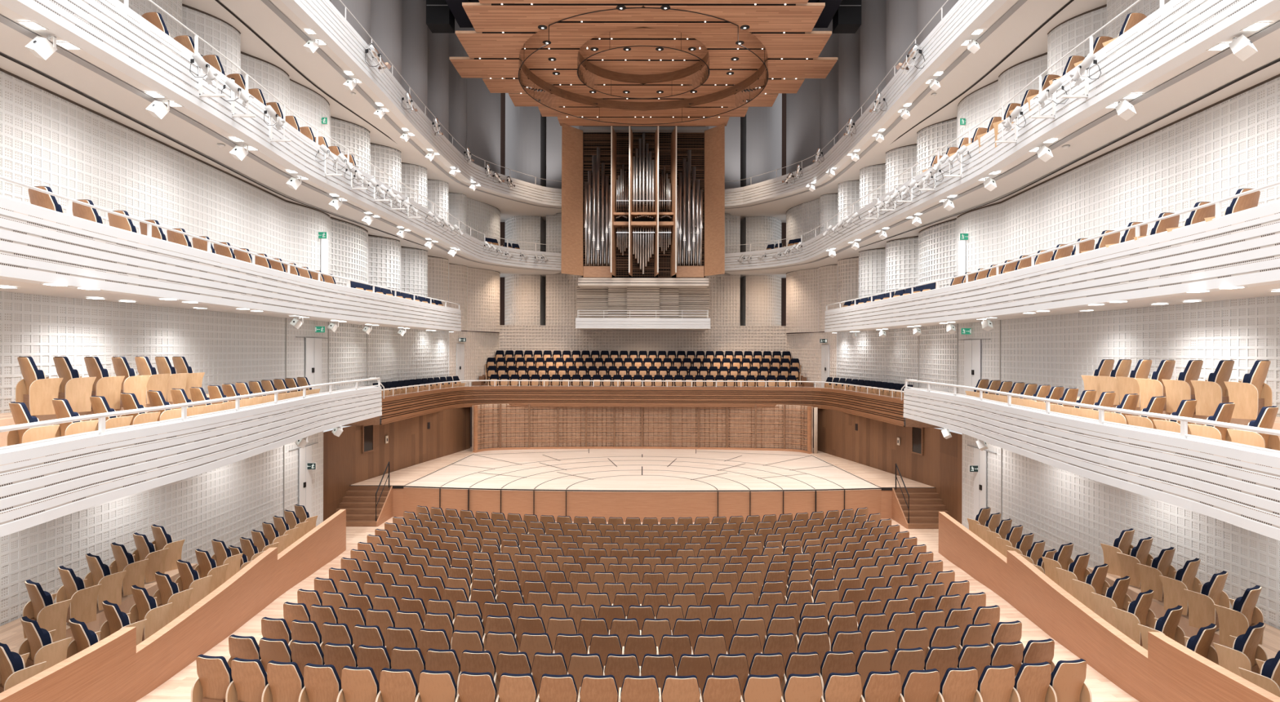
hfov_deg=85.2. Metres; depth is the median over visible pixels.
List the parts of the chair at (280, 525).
backrest, armrest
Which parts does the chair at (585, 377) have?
seat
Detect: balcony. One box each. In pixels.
[0,0,561,277]
[0,196,461,331]
[0,386,382,537]
[182,0,561,221]
[342,386,943,428]
[724,0,1106,221]
[724,0,1279,277]
[824,201,1279,332]
[903,388,1279,541]
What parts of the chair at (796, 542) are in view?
backrest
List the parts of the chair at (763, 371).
seat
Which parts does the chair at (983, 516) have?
armrest, backrest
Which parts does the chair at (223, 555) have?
armrest, backrest, armrest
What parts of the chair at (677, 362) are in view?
seat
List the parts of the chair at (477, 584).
backrest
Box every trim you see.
[283,444,284,517]
[285,317,286,377]
[328,321,328,391]
[366,333,367,386]
[918,327,919,387]
[956,323,958,393]
[999,320,1000,380]
[1000,448,1002,520]
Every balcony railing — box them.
[0,175,459,309]
[0,377,380,450]
[124,0,558,250]
[339,0,561,182]
[368,377,384,399]
[381,380,903,399]
[724,0,1164,251]
[725,0,948,184]
[826,181,1279,311]
[901,378,916,400]
[905,379,1279,453]
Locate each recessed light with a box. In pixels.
[0,286,20,288]
[16,21,48,30]
[40,283,70,285]
[56,41,82,49]
[75,287,102,289]
[116,300,137,302]
[143,92,166,97]
[158,298,178,300]
[164,101,183,106]
[179,301,199,302]
[228,137,244,141]
[244,146,258,150]
[284,169,298,173]
[297,176,309,179]
[303,29,317,34]
[315,40,327,44]
[328,194,340,196]
[342,71,354,75]
[351,79,362,83]
[374,102,384,106]
[537,25,546,29]
[542,40,551,44]
[547,57,555,61]
[552,71,559,75]
[590,47,598,51]
[616,4,626,10]
[622,47,631,51]
[655,47,663,50]
[660,4,670,10]
[688,47,696,50]
[726,71,733,75]
[730,57,738,60]
[735,40,744,44]
[740,25,749,29]
[902,103,911,106]
[932,71,944,75]
[946,195,958,197]
[960,40,968,45]
[969,30,983,35]
[987,171,1001,174]
[1027,147,1038,151]
[1041,138,1059,142]
[1085,303,1106,305]
[1104,102,1117,107]
[1107,301,1128,302]
[1121,93,1144,98]
[1180,300,1204,302]
[1185,290,1212,292]
[1205,42,1230,50]
[1216,286,1247,288]
[1240,22,1272,31]
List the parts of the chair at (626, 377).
seat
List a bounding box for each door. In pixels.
[288,442,318,517]
[300,337,328,392]
[320,239,328,274]
[456,343,464,382]
[821,344,829,387]
[958,240,966,275]
[958,338,990,395]
[967,444,996,519]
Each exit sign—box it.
[307,462,316,469]
[315,326,325,333]
[318,231,327,239]
[321,117,328,124]
[458,337,466,342]
[819,338,826,342]
[959,118,965,125]
[959,233,968,239]
[960,328,970,334]
[968,465,977,471]
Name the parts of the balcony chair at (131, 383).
backrest, armrest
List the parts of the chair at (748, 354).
seat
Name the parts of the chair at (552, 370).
seat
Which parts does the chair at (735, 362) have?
seat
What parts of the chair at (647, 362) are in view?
seat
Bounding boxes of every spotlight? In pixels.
[25,35,57,60]
[146,99,169,119]
[190,52,220,84]
[221,78,253,106]
[229,144,248,160]
[263,105,287,129]
[285,176,302,190]
[288,317,302,328]
[295,436,308,448]
[303,40,319,53]
[315,144,340,163]
[327,321,338,332]
[328,197,342,209]
[331,425,343,436]
[333,153,356,171]
[342,79,356,90]
[344,165,364,182]
[352,169,371,187]
[361,214,373,225]
[361,324,372,334]
[364,43,391,73]
[366,178,385,195]
[373,108,385,119]
[377,184,396,199]
[383,189,402,204]
[392,194,409,208]
[396,229,406,238]
[397,328,405,336]
[400,133,410,142]
[400,200,418,214]
[401,92,417,113]
[424,240,434,248]
[425,152,434,161]
[425,211,441,224]
[431,117,443,136]
[434,215,450,226]
[442,221,456,232]
[448,248,456,257]
[449,168,457,177]
[450,224,465,235]
[463,146,474,162]
[469,183,476,191]
[483,240,493,251]
[484,163,493,177]
[488,243,498,252]
[493,171,504,184]
[497,247,504,255]
[505,250,513,259]
[506,176,515,188]
[519,251,528,261]
[534,253,540,262]
[541,253,548,262]
[737,253,744,263]
[745,254,751,263]
[757,252,765,262]
[772,251,781,260]
[781,247,789,257]
[782,172,795,185]
[786,244,795,253]
[792,241,802,251]
[793,164,802,178]
[808,184,814,191]
[812,147,824,163]
[822,225,834,237]
[827,168,834,177]
[828,249,835,257]
[830,223,843,234]
[835,216,848,228]
[843,118,856,136]
[844,212,861,225]
[851,153,858,161]
[851,241,858,249]
[852,332,857,338]
[866,200,885,215]
[869,93,887,114]
[875,133,884,142]
[875,195,893,208]
[878,230,886,239]
[879,329,886,337]
[884,190,903,206]
[889,185,910,200]
[895,43,924,74]
[900,108,910,119]
[900,179,920,197]
[911,216,921,226]
[912,326,921,336]
[915,171,935,188]
[921,166,943,183]
[928,79,940,91]
[929,154,952,173]
[941,427,951,439]
[942,199,954,211]
[946,145,970,164]
[946,323,955,333]
[966,39,979,53]
[976,439,988,450]
[981,318,993,331]
[983,177,996,191]
[999,106,1026,131]
[1032,79,1068,107]
[1036,145,1053,162]
[1066,53,1101,85]
[1115,99,1136,120]
[1228,34,1257,61]
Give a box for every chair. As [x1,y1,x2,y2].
[0,642,46,693]
[6,401,59,445]
[15,356,62,415]
[17,616,71,671]
[22,579,71,641]
[28,186,63,213]
[52,398,97,437]
[53,356,96,412]
[55,565,102,623]
[66,617,101,658]
[72,199,103,224]
[84,356,124,408]
[84,553,126,610]
[89,395,133,431]
[99,600,146,645]
[107,210,137,233]
[109,542,148,595]
[111,356,150,407]
[120,392,160,425]
[128,585,172,641]
[132,532,168,582]
[134,356,170,404]
[139,219,167,240]
[141,12,169,35]
[146,390,181,421]
[151,524,184,572]
[152,571,193,623]
[155,356,189,401]
[166,228,192,247]
[170,388,205,416]
[172,356,204,399]
[173,35,194,53]
[174,559,212,608]
[189,386,223,413]
[191,235,216,253]
[191,654,232,701]
[194,548,228,594]
[202,54,226,75]
[207,385,235,410]
[211,538,243,582]
[213,242,235,258]
[222,383,252,407]
[225,657,268,701]
[226,73,248,93]
[226,634,261,667]
[228,545,253,569]
[233,248,252,263]
[235,382,264,405]
[240,537,264,561]
[248,88,266,106]
[248,381,274,403]
[251,529,279,552]
[254,253,271,268]
[257,617,292,647]
[259,637,292,672]
[261,379,287,400]
[261,660,304,701]
[262,521,288,554]
[266,102,283,119]
[268,258,286,272]
[272,515,298,548]
[273,378,298,399]
[283,262,300,275]
[283,601,311,631]
[284,377,309,396]
[284,510,308,540]
[285,115,300,132]
[288,619,322,650]
[291,640,324,677]
[294,504,317,533]
[297,266,312,279]
[297,377,319,395]
[297,588,322,613]
[297,662,341,701]
[299,126,315,142]
[309,270,324,281]
[310,604,337,635]
[314,136,328,147]
[314,577,337,600]
[320,622,352,654]
[322,274,336,284]
[322,591,347,617]
[324,642,357,688]
[328,146,341,155]
[328,567,351,592]
[336,665,379,701]
[337,606,366,644]
[338,579,362,604]
[340,557,361,578]
[344,154,356,167]
[347,593,373,619]
[350,280,363,290]
[350,549,369,568]
[351,569,373,594]
[351,624,384,657]
[356,644,391,691]
[357,542,375,559]
[360,283,373,292]
[361,559,382,581]
[364,582,388,604]
[365,608,395,646]
[367,534,383,551]
[369,551,389,571]
[370,285,382,293]
[372,382,389,396]
[373,571,396,596]
[373,595,399,622]
[374,528,390,544]
[375,543,393,560]
[375,667,417,701]
[380,382,395,395]
[381,288,392,296]
[382,561,404,584]
[384,536,402,553]
[385,381,400,394]
[385,626,417,659]
[389,552,408,572]
[389,583,414,608]
[391,290,403,297]
[391,381,407,393]
[391,530,407,546]
[391,646,425,693]
[394,545,412,563]
[395,610,424,648]
[397,380,413,392]
[397,573,421,598]
[400,292,411,299]
[400,597,426,623]
[403,537,421,554]
[404,379,417,391]
[404,563,426,586]
[408,293,419,301]
[408,532,424,547]
[409,379,423,391]
[409,554,429,573]
[413,546,431,564]
[414,669,457,701]
[415,378,428,390]
[415,585,441,609]
[417,296,427,302]
[417,628,450,670]
[421,377,435,389]
[422,539,439,555]
[422,575,445,599]
[423,599,454,625]
[424,612,453,649]
[425,648,460,686]
[426,297,435,304]
[426,533,443,549]
[426,564,448,587]
[427,377,439,389]
[430,555,450,575]
[431,548,451,564]
[433,299,443,306]
[433,377,447,388]
[440,377,452,387]
[441,541,460,557]
[443,586,468,612]
[444,535,462,551]
[445,376,458,386]
[446,577,471,599]
[448,566,471,586]
[450,550,471,566]
[450,613,484,648]
[451,557,472,574]
[451,630,484,671]
[452,600,482,631]
[453,376,465,386]
[454,671,497,701]
[457,649,495,694]
[461,542,479,559]
[462,537,480,551]
[468,577,496,601]
[470,567,495,595]
[470,588,496,613]
[471,551,492,568]
[471,559,493,582]
[480,537,500,551]
[481,544,500,561]
[481,601,510,634]
[482,614,515,651]
[484,357,496,374]
[485,237,497,244]
[485,365,497,383]
[485,631,518,672]
[488,374,500,386]
[490,238,502,246]
[492,552,511,573]
[493,350,505,360]
[493,560,515,584]
[493,651,531,700]
[494,568,519,595]
[495,579,521,602]
[495,672,537,701]
[496,357,506,369]
[497,365,507,378]
[497,590,524,617]
[499,374,510,386]
[500,539,518,553]
[502,545,521,561]
[503,242,511,248]
[504,350,514,361]
[506,357,515,369]
[507,365,517,379]
[510,374,520,386]
[511,243,519,248]
[511,602,538,635]
[512,553,533,570]
[514,350,524,362]
[514,616,546,652]
[515,357,525,369]
[515,560,537,583]
[517,365,527,378]
[519,569,542,595]
[519,632,552,674]
[520,374,530,386]
[520,540,538,554]
[522,580,546,603]
[523,546,542,561]
[524,350,533,363]
[525,357,535,369]
[526,591,553,616]
[527,365,537,379]
[530,374,541,386]
[531,652,567,699]
[533,350,542,364]
[534,554,554,570]
[535,357,545,371]
[536,673,577,701]
[537,365,547,379]
[538,561,560,581]
[539,603,567,633]
[540,374,551,386]
[540,541,558,555]
[542,350,552,364]
[543,570,567,591]
[544,546,564,562]
[545,357,555,371]
[546,617,577,653]
[547,365,557,379]
[549,581,573,604]
[551,374,561,386]
[552,350,561,364]
[553,633,586,674]
[555,357,564,371]
[555,555,575,571]
[555,591,582,617]
[557,365,567,379]
[560,542,578,555]
[561,374,571,386]
[561,562,583,582]
[562,351,571,364]
[564,357,574,371]
[566,547,585,563]
[567,653,603,701]
[568,365,577,379]
[568,571,591,592]
[568,604,596,634]
[571,351,581,364]
[571,374,582,386]
[574,357,584,371]
[575,582,599,604]
[577,366,587,379]
[577,555,596,571]
[577,617,608,653]
[577,674,618,701]
[581,351,591,364]
[581,542,599,555]
[582,374,591,386]
[583,592,610,618]
[584,357,594,371]
[584,563,605,582]
[587,366,597,379]
[587,548,607,563]
[587,634,622,675]
[591,351,599,364]
[591,374,602,386]
[592,571,616,593]
[594,357,604,371]
[597,604,626,635]
[598,366,608,379]
[599,555,618,572]
[600,351,609,364]
[601,542,619,556]
[602,374,612,386]
[602,582,626,605]
[603,653,639,701]
[604,358,613,371]
[607,563,629,582]
[608,366,617,379]
[608,617,639,654]
[609,351,619,364]
[609,548,629,564]
[612,374,622,386]
[612,592,639,617]
[613,358,623,371]
[617,366,627,379]
[617,572,640,593]
[617,675,659,701]
[619,351,628,364]
[620,556,640,572]
[622,374,632,386]
[622,542,639,556]
[622,634,657,666]
[623,358,633,371]
[626,604,654,630]
[628,366,638,380]
[628,582,653,605]
[629,351,638,364]
[630,564,652,582]
[631,549,651,564]
[633,358,643,371]
[633,374,642,386]
[638,351,648,364]
[638,366,648,380]
[639,653,675,701]
[640,572,665,593]
[640,592,668,617]
[640,617,671,654]
[642,542,660,556]
[642,556,662,573]
[643,358,653,371]
[643,374,653,386]
[648,351,657,364]
[648,366,657,380]
[653,358,662,371]
[653,374,663,386]
[653,549,672,564]
[653,564,675,583]
[654,604,684,634]
[655,582,679,605]
[656,634,691,675]
[657,351,666,364]
[658,366,668,380]
[658,675,700,701]
[662,358,672,371]
[663,374,674,386]
[663,542,681,556]
[663,556,684,573]
[666,351,676,364]
[666,572,689,593]
[668,366,678,380]
[668,592,697,618]
[671,617,702,654]
[672,358,682,371]
[674,374,684,386]
[675,548,694,564]
[675,653,712,701]
[676,351,686,364]
[676,563,697,582]
[678,366,688,380]
[681,582,706,605]
[682,358,692,371]
[684,374,694,386]
[684,542,702,556]
[684,604,713,634]
[685,555,705,572]
[686,351,696,364]
[688,366,698,380]
[690,572,714,592]
[691,634,726,674]
[692,358,702,371]
[694,374,705,386]
[696,351,706,364]
[697,548,716,563]
[698,366,709,379]
[698,675,741,701]
[699,563,720,582]
[700,592,726,618]
[702,358,712,371]
[704,375,715,386]
[704,542,722,556]
[704,617,734,653]
[705,351,715,364]
[706,555,727,572]
[708,366,719,380]
[708,582,733,605]
[711,358,722,371]
[711,653,748,701]
[714,604,742,634]
[715,351,724,364]
[715,375,725,386]
[715,571,738,592]
[718,547,737,563]
[719,366,729,380]
[721,358,732,371]
[722,562,743,582]
[724,351,734,364]
[724,542,742,555]
[725,375,736,386]
[726,633,761,674]
[728,366,739,380]
[728,555,748,571]
[728,591,755,617]
[731,358,742,371]
[733,351,744,363]
[734,581,759,604]
[735,375,746,386]
[735,617,765,650]
[738,366,750,380]
[739,570,763,596]
[739,674,782,701]
[740,546,759,562]
[741,358,751,372]
[742,604,771,635]
[743,351,754,362]
[744,541,762,555]
[744,561,766,585]
[746,375,756,386]
[747,652,784,684]
[749,366,759,380]
[750,554,769,571]
[751,358,761,372]
[753,351,764,362]
[755,375,767,386]
[756,580,785,604]
[757,591,783,616]
[759,366,770,380]
[760,358,771,370]
[760,632,795,674]
[761,546,780,562]
[761,569,786,588]
[761,616,796,653]
[763,351,773,362]
[764,540,782,554]
[766,244,774,249]
[766,375,777,386]
[767,561,788,578]
[768,366,780,379]
[770,358,782,369]
[771,553,791,570]
[771,603,799,627]
[772,351,782,362]
[773,243,782,248]
[776,375,787,386]
[779,366,790,380]
[780,358,791,369]
[780,673,822,701]
[781,539,801,554]
[781,651,820,701]
[782,351,792,362]
[782,545,801,561]
[783,239,795,246]
[783,579,810,604]
[785,568,810,597]
[785,590,812,620]
[786,375,798,386]
[786,560,810,585]
[789,238,802,245]
[789,366,800,384]
[790,358,801,373]
[791,552,811,566]
[795,615,827,652]
[796,601,827,635]
[797,631,830,666]
[801,537,820,553]
[803,544,822,560]
[809,559,831,584]
[810,551,831,568]
[810,568,833,595]
[811,578,835,603]
[813,588,839,619]
[819,650,855,697]
[820,671,862,701]
[821,537,839,552]
[823,542,841,559]
[824,377,832,388]
[826,600,855,632]
[827,613,857,651]
[831,377,839,388]
[831,550,851,568]
[831,630,863,664]
[832,557,853,578]
[834,566,856,589]
[836,377,845,389]
[837,577,861,601]
[840,535,857,551]
[840,587,866,611]
[842,300,852,306]
[843,378,852,390]
[843,542,861,558]
[848,378,858,391]
[850,298,860,305]
[852,549,871,566]
[853,556,874,577]
[854,379,864,391]
[855,599,882,627]
[855,648,890,695]
[857,297,868,304]
[857,564,879,587]
[857,613,887,649]
[858,534,875,550]
[859,670,901,701]
[860,380,870,392]
[862,540,880,556]
[862,575,885,600]
[864,628,896,662]
[866,295,876,303]
[866,380,875,393]
[867,586,893,610]
[871,381,881,394]
[871,547,889,564]
[874,293,885,301]
[874,555,893,573]
[876,533,892,548]
[877,382,888,395]
[879,563,901,586]
[881,538,898,555]
[882,597,909,624]
[883,291,894,299]
[884,382,893,395]
[885,573,909,599]
[887,611,916,648]
[889,382,900,396]
[889,647,924,694]
[890,546,908,564]
[893,288,905,297]
[893,531,909,546]
[893,626,928,658]
[894,553,914,573]
[894,584,919,608]
[895,383,905,397]
[897,668,940,701]
[899,537,917,552]
[901,561,922,583]
[902,287,915,295]
[902,384,913,398]
[908,544,926,560]
[909,572,932,597]
[909,595,935,622]
[913,284,924,293]
[914,551,933,569]
[915,608,944,646]
[920,582,944,605]
[922,155,942,172]
[922,282,936,291]
[922,560,942,582]
[923,645,958,689]
[924,625,960,660]
[932,570,955,595]
[935,594,960,621]
[935,666,977,701]
[936,146,958,163]
[944,607,973,638]
[945,580,969,603]
[949,137,972,156]
[950,275,964,285]
[956,643,991,680]
[957,622,991,656]
[960,591,986,617]
[961,271,976,283]
[964,127,987,161]
[965,379,989,397]
[967,506,991,536]
[972,604,999,634]
[973,268,989,280]
[973,664,1014,701]
[976,380,1000,399]
[976,512,1000,543]
[977,116,1001,158]
[977,264,1003,279]
[986,381,1012,401]
[986,518,1012,551]
[989,620,1025,653]
[989,640,1022,677]
[991,260,1017,276]
[992,102,1021,147]
[995,524,1022,557]
[997,382,1024,403]
[1004,255,1031,273]
[1005,533,1034,555]
[1008,88,1039,130]
[1008,661,1051,701]
[1011,383,1037,405]
[1018,638,1056,672]
[1019,540,1045,564]
[1021,250,1053,268]
[1021,384,1050,408]
[1026,74,1060,117]
[1032,548,1057,573]
[1033,386,1064,409]
[1039,244,1073,264]
[1041,542,1074,586]
[1044,658,1092,701]
[1048,55,1084,84]
[1049,387,1078,413]
[1055,552,1091,598]
[1058,238,1094,258]
[1062,390,1096,417]
[1072,563,1110,613]
[1073,35,1112,66]
[1079,391,1115,419]
[1080,230,1119,253]
[1081,359,1114,403]
[1091,576,1132,628]
[1097,359,1132,404]
[1100,528,1134,576]
[1102,13,1146,46]
[1104,393,1139,424]
[1105,222,1147,247]
[1111,589,1155,646]
[1115,359,1151,407]
[1116,537,1154,587]
[1125,395,1167,429]
[1133,212,1179,240]
[1136,360,1175,410]
[1136,546,1176,600]
[1137,604,1185,650]
[1152,399,1196,435]
[1159,558,1201,615]
[1161,360,1203,413]
[1166,201,1215,231]
[1183,570,1230,629]
[1183,623,1218,665]
[1187,402,1235,441]
[1190,360,1234,416]
[1204,188,1260,222]
[1213,585,1263,647]
[1213,622,1267,677]
[1223,360,1272,419]
[1226,405,1279,450]
[1238,650,1279,697]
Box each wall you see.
[0,67,500,332]
[0,291,499,413]
[0,431,323,626]
[118,0,500,245]
[323,407,470,521]
[461,93,824,448]
[471,404,813,453]
[499,324,786,366]
[504,213,561,253]
[504,272,582,325]
[505,84,582,213]
[680,272,781,325]
[705,93,782,222]
[724,213,781,278]
[786,0,1170,246]
[786,74,1279,333]
[786,295,1279,417]
[817,408,962,524]
[961,433,1279,629]
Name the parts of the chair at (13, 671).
backrest, armrest, armrest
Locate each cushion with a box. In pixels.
[0,642,18,671]
[10,401,33,422]
[11,651,23,670]
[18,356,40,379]
[26,579,48,606]
[31,416,38,422]
[38,369,44,378]
[40,628,51,644]
[44,591,53,604]
[53,398,76,422]
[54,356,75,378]
[58,565,80,591]
[73,368,79,377]
[73,412,79,422]
[75,576,84,589]
[80,199,100,222]
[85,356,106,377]
[86,553,107,576]
[88,629,97,644]
[90,395,113,418]
[102,600,126,626]
[103,368,108,377]
[103,564,110,575]
[111,542,131,564]
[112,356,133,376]
[120,611,129,625]
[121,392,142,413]
[128,552,133,563]
[130,368,135,376]
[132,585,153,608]
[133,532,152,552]
[143,356,154,374]
[146,219,164,239]
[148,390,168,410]
[149,542,155,551]
[149,595,156,608]
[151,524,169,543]
[155,571,176,594]
[156,12,168,35]
[164,356,173,373]
[167,533,172,542]
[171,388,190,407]
[172,582,178,592]
[177,559,196,580]
[180,228,191,247]
[181,35,194,48]
[181,356,190,373]
[191,386,208,404]
[193,569,198,579]
[195,548,214,568]
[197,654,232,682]
[199,235,214,253]
[208,385,226,402]
[211,558,216,567]
[212,538,229,557]
[214,54,224,74]
[222,383,238,395]
[226,242,235,258]
[229,545,245,563]
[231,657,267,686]
[236,382,252,397]
[238,73,245,88]
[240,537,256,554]
[250,381,265,395]
[252,529,267,546]
[262,379,275,391]
[263,253,271,268]
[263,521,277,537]
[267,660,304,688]
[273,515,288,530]
[274,378,288,392]
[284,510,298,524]
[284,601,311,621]
[285,377,299,391]
[288,262,299,275]
[293,115,299,131]
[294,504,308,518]
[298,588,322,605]
[300,377,311,390]
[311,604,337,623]
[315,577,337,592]
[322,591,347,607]
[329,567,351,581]
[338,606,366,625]
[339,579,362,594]
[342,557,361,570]
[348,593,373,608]
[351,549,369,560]
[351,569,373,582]
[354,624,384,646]
[358,542,375,551]
[360,283,372,289]
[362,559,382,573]
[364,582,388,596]
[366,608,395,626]
[368,534,383,544]
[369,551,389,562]
[371,285,382,292]
[373,595,399,610]
[375,528,390,537]
[375,543,393,552]
[375,571,396,584]
[380,382,387,388]
[381,288,391,293]
[382,561,404,573]
[385,381,393,387]
[386,536,402,546]
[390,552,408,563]
[391,290,401,296]
[391,381,399,386]
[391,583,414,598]
[392,530,407,538]
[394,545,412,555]
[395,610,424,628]
[397,380,405,386]
[398,573,421,586]
[400,597,426,613]
[404,379,411,385]
[404,537,421,547]
[404,563,426,575]
[409,294,418,299]
[409,379,417,385]
[409,532,424,540]
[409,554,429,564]
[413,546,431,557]
[415,378,422,384]
[417,296,426,301]
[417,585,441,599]
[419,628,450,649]
[421,377,428,384]
[422,539,439,549]
[422,575,445,588]
[426,297,434,302]
[426,564,448,577]
[427,377,435,383]
[427,533,443,542]
[427,599,454,619]
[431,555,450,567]
[433,377,440,385]
[434,299,441,304]
[440,377,446,382]
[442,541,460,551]
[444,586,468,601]
[446,376,453,384]
[453,376,459,383]
[455,600,482,619]
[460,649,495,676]
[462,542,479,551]
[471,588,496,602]
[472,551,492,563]
[473,559,493,573]
[473,567,495,585]
[482,601,510,616]
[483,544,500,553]
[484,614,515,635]
[485,237,492,242]
[486,357,495,368]
[487,365,496,377]
[490,238,497,243]
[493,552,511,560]
[493,560,515,570]
[495,568,519,582]
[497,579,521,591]
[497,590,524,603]
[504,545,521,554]
[511,602,538,616]
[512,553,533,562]
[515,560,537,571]
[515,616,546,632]
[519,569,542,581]
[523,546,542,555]
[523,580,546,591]
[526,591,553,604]
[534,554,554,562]
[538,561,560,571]
[539,603,567,617]
[540,541,558,547]
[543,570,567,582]
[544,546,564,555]
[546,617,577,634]
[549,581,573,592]
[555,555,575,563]
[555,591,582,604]
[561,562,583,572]
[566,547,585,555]
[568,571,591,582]
[568,604,596,618]
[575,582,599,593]
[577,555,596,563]
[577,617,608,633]
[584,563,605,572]
[584,592,610,605]
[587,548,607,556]
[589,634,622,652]
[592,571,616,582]
[597,604,626,618]
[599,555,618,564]
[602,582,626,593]
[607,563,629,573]
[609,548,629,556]
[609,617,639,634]
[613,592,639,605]
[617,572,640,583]
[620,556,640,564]
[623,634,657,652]
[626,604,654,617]
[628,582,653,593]
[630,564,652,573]
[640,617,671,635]
[640,653,675,675]
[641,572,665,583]
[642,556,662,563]
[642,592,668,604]
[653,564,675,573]
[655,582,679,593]
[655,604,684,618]
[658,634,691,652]
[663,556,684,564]
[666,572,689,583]
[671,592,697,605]
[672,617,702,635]
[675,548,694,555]
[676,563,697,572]
[676,653,712,672]
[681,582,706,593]
[684,542,702,549]
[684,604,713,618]
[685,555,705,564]
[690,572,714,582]
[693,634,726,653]
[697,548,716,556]
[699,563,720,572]
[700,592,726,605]
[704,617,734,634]
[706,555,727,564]
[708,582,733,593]
[713,653,748,675]
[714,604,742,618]
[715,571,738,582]
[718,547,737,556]
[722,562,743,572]
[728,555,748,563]
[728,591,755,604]
[728,633,761,653]
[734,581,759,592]
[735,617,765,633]
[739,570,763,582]
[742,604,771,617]
[744,541,762,547]
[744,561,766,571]
[749,652,784,675]
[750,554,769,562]
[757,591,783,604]
[760,580,785,592]
[761,546,779,555]
[763,569,786,583]
[763,632,795,653]
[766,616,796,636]
[767,561,788,570]
[771,553,791,561]
[771,603,799,617]
[774,243,782,247]
[782,545,800,554]
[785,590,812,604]
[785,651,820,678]
[786,579,810,598]
[787,568,809,586]
[788,239,795,243]
[788,560,808,575]
[789,366,799,378]
[790,358,799,369]
[794,238,802,242]
[797,631,830,653]
[800,601,826,621]
[803,544,820,553]
[810,559,830,574]
[810,568,831,585]
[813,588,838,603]
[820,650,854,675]
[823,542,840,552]
[826,377,832,384]
[827,600,854,622]
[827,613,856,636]
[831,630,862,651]
[832,377,839,385]
[832,557,853,569]
[834,566,856,579]
[837,577,860,590]
[838,377,845,383]
[840,535,857,544]
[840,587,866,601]
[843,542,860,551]
[844,378,852,386]
[850,378,857,384]
[852,549,870,559]
[853,556,872,567]
[855,599,881,615]
[855,648,888,671]
[857,379,864,385]
[857,564,877,577]
[857,613,886,630]
[859,297,867,302]
[862,380,870,386]
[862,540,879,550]
[862,575,884,587]
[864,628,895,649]
[867,295,876,301]
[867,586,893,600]
[868,380,875,386]
[871,547,889,556]
[874,381,881,386]
[874,555,893,565]
[875,293,884,299]
[879,563,899,576]
[880,382,888,387]
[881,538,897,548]
[882,597,908,613]
[885,382,893,388]
[885,573,907,586]
[887,611,915,629]
[889,647,924,671]
[890,546,906,555]
[892,382,900,389]
[893,288,905,295]
[893,531,908,538]
[894,553,912,564]
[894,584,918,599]
[897,383,905,390]
[897,626,928,648]
[899,537,916,546]
[901,561,921,574]
[904,287,915,293]
[908,544,925,553]
[909,572,931,585]
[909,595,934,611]
[914,551,932,562]
[915,608,943,628]
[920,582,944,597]
[922,560,942,573]
[924,282,935,289]
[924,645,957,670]
[928,625,959,648]
[932,570,953,583]
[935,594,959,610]
[944,607,971,626]
[945,580,968,595]
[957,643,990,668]
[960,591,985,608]
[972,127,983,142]
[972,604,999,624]
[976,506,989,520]
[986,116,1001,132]
[986,264,998,277]
[986,380,996,393]
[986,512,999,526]
[996,381,1011,395]
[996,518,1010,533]
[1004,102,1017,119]
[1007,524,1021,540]
[1009,382,1023,393]
[1015,255,1023,270]
[1017,533,1033,549]
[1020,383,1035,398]
[1021,88,1032,106]
[1028,540,1044,557]
[1034,250,1040,265]
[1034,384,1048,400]
[1039,548,1056,566]
[1041,74,1054,89]
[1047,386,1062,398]
[1051,244,1067,260]
[1055,542,1072,560]
[1059,387,1077,404]
[1062,55,1073,75]
[1068,562,1073,571]
[1070,552,1088,572]
[1071,238,1081,255]
[1076,390,1094,408]
[1085,573,1091,583]
[1088,563,1107,584]
[1093,35,1106,50]
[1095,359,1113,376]
[1095,391,1114,410]
[1096,230,1115,248]
[1106,586,1112,597]
[1108,576,1129,598]
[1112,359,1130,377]
[1113,537,1118,546]
[1115,528,1133,547]
[1117,393,1137,413]
[1120,13,1131,35]
[1121,222,1143,242]
[1128,600,1135,613]
[1130,546,1136,556]
[1130,589,1153,613]
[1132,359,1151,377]
[1133,537,1151,557]
[1143,395,1164,417]
[1151,212,1170,235]
[1151,371,1155,379]
[1151,556,1158,568]
[1154,360,1173,379]
[1154,546,1173,568]
[1155,616,1163,630]
[1158,604,1182,631]
[1173,399,1195,422]
[1175,568,1182,580]
[1177,372,1182,380]
[1177,558,1199,581]
[1181,360,1202,381]
[1186,201,1210,225]
[1186,635,1195,648]
[1200,582,1208,594]
[1204,570,1226,595]
[1206,415,1213,426]
[1208,373,1213,381]
[1209,402,1233,426]
[1211,360,1232,382]
[1224,206,1229,215]
[1227,188,1253,214]
[1232,596,1242,610]
[1233,634,1244,650]
[1236,585,1260,612]
[1242,373,1248,382]
[1246,360,1268,383]
[1248,420,1255,426]
[1253,405,1277,426]
[1261,657,1274,676]
[1266,650,1279,678]
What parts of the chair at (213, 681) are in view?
armrest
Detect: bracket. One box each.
[198,54,226,97]
[231,78,256,117]
[268,115,291,142]
[324,152,342,175]
[350,162,368,189]
[372,176,389,200]
[389,186,405,209]
[405,195,421,217]
[864,196,880,218]
[880,186,897,210]
[896,177,914,202]
[918,163,937,190]
[943,153,962,177]
[995,115,1017,142]
[1031,79,1057,118]
[1061,55,1088,97]
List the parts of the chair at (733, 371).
seat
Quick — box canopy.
[449,0,837,126]
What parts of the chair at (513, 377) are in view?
seat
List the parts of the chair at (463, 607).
backrest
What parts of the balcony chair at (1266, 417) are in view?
armrest, armrest, backrest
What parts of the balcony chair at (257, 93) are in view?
backrest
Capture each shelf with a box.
[613,212,628,217]
[613,221,628,228]
[631,212,656,217]
[631,221,656,228]
[658,212,673,217]
[658,221,673,228]
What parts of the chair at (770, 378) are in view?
seat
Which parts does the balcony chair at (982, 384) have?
armrest, backrest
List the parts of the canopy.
reflector panel, reflector panel, reflector panel, reflector panel, reflector panel, reflector panel, reflector panel, reflector panel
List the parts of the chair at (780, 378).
seat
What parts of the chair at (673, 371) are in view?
seat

